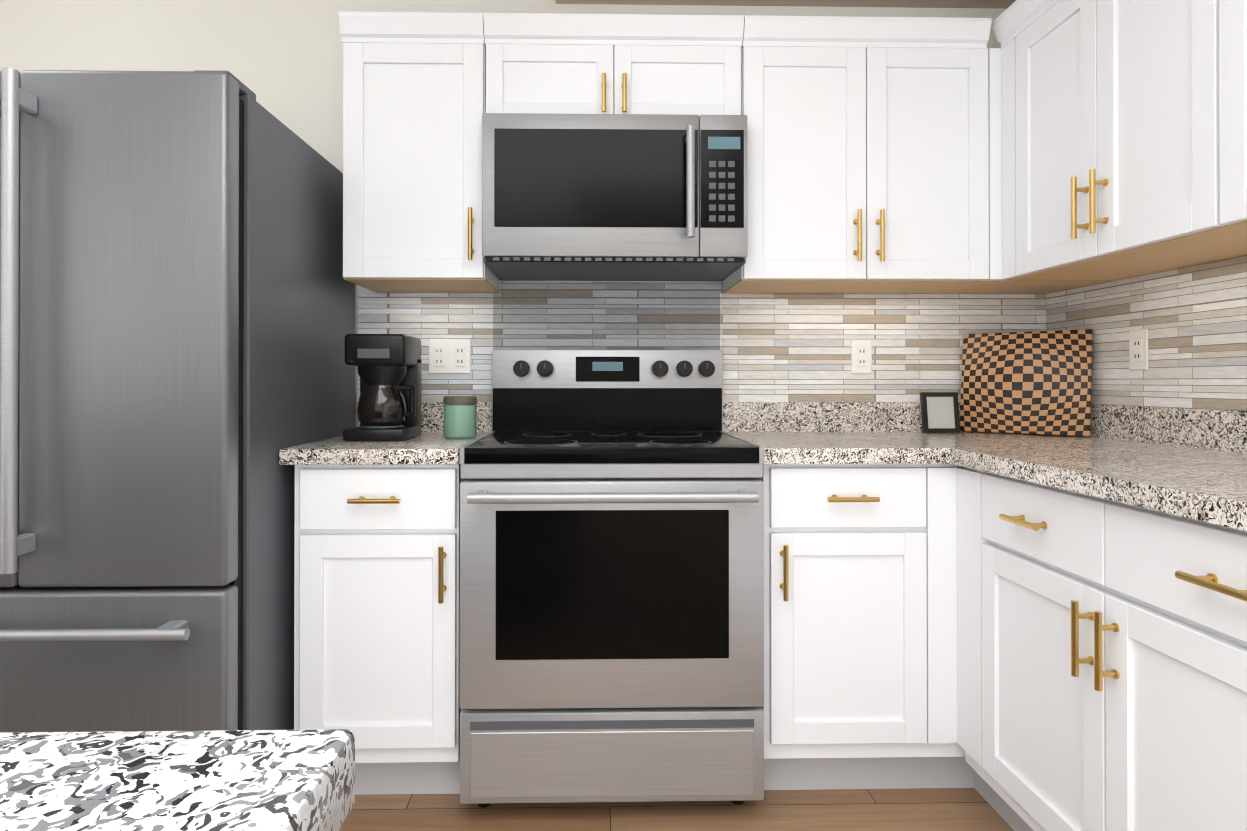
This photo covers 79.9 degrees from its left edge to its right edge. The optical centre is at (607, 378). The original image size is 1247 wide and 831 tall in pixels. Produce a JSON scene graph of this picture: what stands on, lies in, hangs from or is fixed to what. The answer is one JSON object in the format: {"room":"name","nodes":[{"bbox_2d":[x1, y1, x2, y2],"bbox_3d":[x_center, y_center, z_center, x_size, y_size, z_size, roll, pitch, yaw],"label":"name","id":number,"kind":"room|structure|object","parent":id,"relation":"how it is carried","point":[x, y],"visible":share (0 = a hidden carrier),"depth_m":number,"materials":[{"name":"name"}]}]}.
{"room":"kitchen","nodes":[
{"label":"kitchen","id":0,"kind":"room"},
{"bbox_2d":[0,0,1005,426],"bbox_3d":[-0.448,-0.108,2.573,4.120,2.440,0.100,0,0,-1],"label":"wall","id":1,"kind":"structure","parent":0,"point":[282,60],"depth_m":2.51,"materials":[{"name":"white paint"}]},
{"bbox_2d":[338,11,498,292],"bbox_3d":[-0.572,-0.671,2.327,0.413,0.764,0.388,0,0,-1],"label":"upper cabinet","id":2,"kind":"object","parent":1,"relation":"attached to","point":[414,96],"visible":0.98,"depth_m":2.18,"materials":[{"name":"white wood"}]},
{"bbox_2d":[483,13,743,115],"bbox_3d":[0.015,-0.903,2.340,0.756,0.300,0.388,0,0,-1],"label":"upper cabinet","id":3,"kind":"object","parent":1,"relation":"attached to","point":[544,63],"visible":0.75,"depth_m":2.19,"materials":[{"name":"white wood"}]},
{"bbox_2d":[482,113,747,280],"bbox_3d":[0.018,-0.540,2.293,0.754,0.418,0.475,0,0,-1],"label":"microwave","id":4,"kind":"object","parent":3,"relation":"attached to","point":[614,197],"visible":1,"depth_m":2.11,"materials":[{"name":"grey metal"}]},
{"bbox_2d":[358,281,1045,431],"bbox_3d":[0.336,-0.057,2.532,2.350,0.538,0.010,0,0,-1],"label":"backsplash","id":5,"kind":"structure","parent":1,"relation":"attached to","point":[785,347],"depth_m":2.53,"materials":[{"name":"beige tile"}]},
{"bbox_2d":[429,339,470,372],"bbox_3d":[-0.532,-0.073,2.504,0.140,0.115,0.009,0,0,-1],"label":"electrical outlet","id":6,"kind":"object","parent":5,"relation":"attached to","point":[449,355],"visible":1,"depth_m":2.50,"materials":[{"name":"white plastic"}]},
{"bbox_2d":[851,340,871,372],"bbox_3d":[0.863,-0.073,2.532,0.070,0.115,0.009,0,0,-1],"label":"electrical outlet","id":7,"kind":"object","parent":5,"relation":"attached to","point":[861,356],"visible":1,"depth_m":2.53,"materials":[{"name":"white plastic"}]},
{"bbox_2d":[722,15,1112,293],"bbox_3d":[0.954,-0.671,2.358,1.118,0.764,0.388,0,0,-1],"label":"upper cabinet","id":8,"kind":"object","parent":1,"relation":"attached to","point":[874,155],"visible":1,"depth_m":2.21,"materials":[{"name":"white wood"}]},
{"bbox_2d":[340,788,1013,830],"bbox_3d":[-0.399,1.150,0.167,4.120,0.100,4.900,0,0,-1],"label":"floor","id":9,"kind":"structure","parent":0,"point":[942,809],"depth_m":1.89,"materials":[{"name":"brown wood"}]},
{"bbox_2d":[0,67,354,731],"bbox_3d":[-1.315,0.216,1.999,0.964,1.787,0.950,0,0,-1],"label":"refrigerator","id":10,"kind":"object","parent":9,"relation":"on","point":[177,313],"visible":0.9,"depth_m":1.61,"materials":[{"name":"grey metal"}]},
{"bbox_2d":[294,464,460,794],"bbox_3d":[-0.600,0.665,2.185,0.420,0.890,0.658,0,0,-1],"label":"base cabinet","id":11,"kind":"object","parent":9,"relation":"on","point":[377,610],"visible":0.85,"depth_m":1.90,"materials":[{"name":"white wood"}]},
{"bbox_2d":[279,402,491,464],"bbox_3d":[-0.607,0.150,2.195,0.450,0.140,0.643,0,0,-1],"label":"countertop","id":12,"kind":"structure","parent":11,"relation":"on","point":[431,444],"depth_m":1.89,"materials":[{"name":"stone"}]},
{"bbox_2d":[343,334,421,440],"bbox_3d":[-0.660,0.027,2.218,0.184,0.305,0.230,0,0,-1],"label":"coffee maker","id":13,"kind":"object","parent":12,"relation":"on","point":[389,374],"visible":1,"depth_m":2.14,"materials":[{"name":"black plastic"}]},
{"bbox_2d":[443,396,476,438],"bbox_3d":[-0.447,0.117,2.252,0.100,0.124,0.100,0,0,-1],"label":"candle jar","id":14,"kind":"object","parent":12,"relation":"on","point":[460,416],"visible":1,"depth_m":2.21,"materials":[{"name":"teal glass"}]},
{"bbox_2d":[459,350,763,807],"bbox_3d":[0.006,0.507,2.139,0.762,1.205,0.749,0,0,-1],"label":"range","id":15,"kind":"object","parent":9,"relation":"on","point":[611,601],"visible":1,"depth_m":1.84,"materials":[{"name":"silver metal"}]},
{"bbox_2d":[762,464,973,789],"bbox_3d":[0.957,0.665,2.217,1.116,0.890,0.658,0,0,-1],"label":"base cabinet","id":16,"kind":"object","parent":9,"relation":"on","point":[860,626],"visible":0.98,"depth_m":1.93,"materials":[{"name":"white wood"}]},
{"bbox_2d":[957,467,1124,830],"bbox_3d":[1.219,0.662,1.624,0.618,0.890,0.613,0,0,-1],"label":"base cabinet","id":17,"kind":"object","parent":9,"relation":"on","point":[1101,664],"depth_m":1.57,"materials":[{"name":"white wood"}]},
{"bbox_2d":[1125,504,1246,830],"bbox_3d":[1.230,0.660,1.093,0.618,0.890,0.691,0,0,-1],"label":"base cabinet","id":18,"kind":"object","parent":9,"relation":"on","point":[1186,578],"depth_m":1.19,"materials":[{"name":"white wood"}]},
{"bbox_2d":[723,402,1246,530],"bbox_3d":[0.981,0.143,0.849,1.128,0.140,3.398,0,0,-1],"label":"countertop","id":19,"kind":"structure","parent":18,"relation":"on","point":[1190,463],"depth_m":1.90,"materials":[{"name":"stone"}]},
{"bbox_2d":[920,392,960,432],"bbox_3d":[1.085,0.113,2.441,0.118,0.133,0.051,0,0,-1],"label":"photo frame","id":20,"kind":"object","parent":19,"relation":"on","point":[939,412],"visible":1,"depth_m":2.43,"materials":[{"name":"black plastic"}]},
{"bbox_2d":[960,329,1092,436],"bbox_3d":[1.334,0.014,2.391,0.370,0.330,0.022,0,-9,41],"label":"cutting board","id":21,"kind":"object","parent":19,"relation":"on","point":[1036,382],"visible":0.88,"depth_m":2.37,"materials":[{"name":"brown wood"}]},
{"bbox_3d":[-1.151,0.652,-0.563,2.088,0.890,1.765,0,0,-1],"label":"kitchen island","id":22,"kind":"object","parent":9,"relation":"on","visible":0},
{"bbox_2d":[0,729,354,830],"bbox_3d":[-1.169,0.187,-0.569,2.130,0.040,1.830,0,0,-1],"label":"island countertop","id":23,"kind":"structure","parent":22,"relation":"on","point":[258,780],"depth_m":0.32,"materials":[{"name":"stone"}]},
{"bbox_2d":[555,0,1015,8],"bbox_3d":[-0.399,-1.362,0.179,4.120,0.155,4.900,0,0,-1],"label":"ceiling","id":24,"kind":"structure","parent":0,"point":[1005,4],"depth_m":2.53,"materials":[{"name":"white paint"}]},
{"bbox_2d":[1106,280,1245,410],"bbox_3d":[1.610,-0.120,0.214,0.100,2.440,4.700,0,0,-1],"label":"wall","id":25,"kind":"structure","parent":0,"point":[1173,407],"depth_m":2.00,"materials":[{"name":"white paint"}]},
{"bbox_2d":[996,0,1246,279],"bbox_3d":[1.350,-0.676,1.799,0.348,0.759,0.820,0,0,-1],"label":"upper cabinet","id":26,"kind":"object","parent":25,"relation":"attached to","point":[1124,139],"depth_m":1.74,"materials":[{"name":"white wood"}]},
{"bbox_2d":[1046,256,1246,410],"bbox_3d":[1.538,-0.111,0.950,0.010,0.368,3.200,0,0,-1],"label":"backsplash","id":27,"kind":"structure","parent":25,"relation":"attached to","point":[1192,320],"depth_m":2.00,"materials":[{"name":"beige tile"}]},
{"bbox_2d":[1129,329,1148,369],"bbox_3d":[1.505,-0.080,2.112,0.009,0.115,0.070,0,0,-1],"label":"outlet","id":28,"kind":"object","parent":27,"relation":"attached to","point":[1138,349],"visible":1,"depth_m":2.11,"materials":[{"name":"white plastic"}]},
{"bbox_2d":[1244,0,1246,223],"bbox_3d":[1.364,-0.680,1.105,0.348,0.759,0.816,0,0,-1],"label":"upper cabinet","id":29,"kind":"object","parent":25,"relation":"attached to","point":[1245,1],"depth_m":1.39,"materials":[{"name":"white wood"}]}
]}

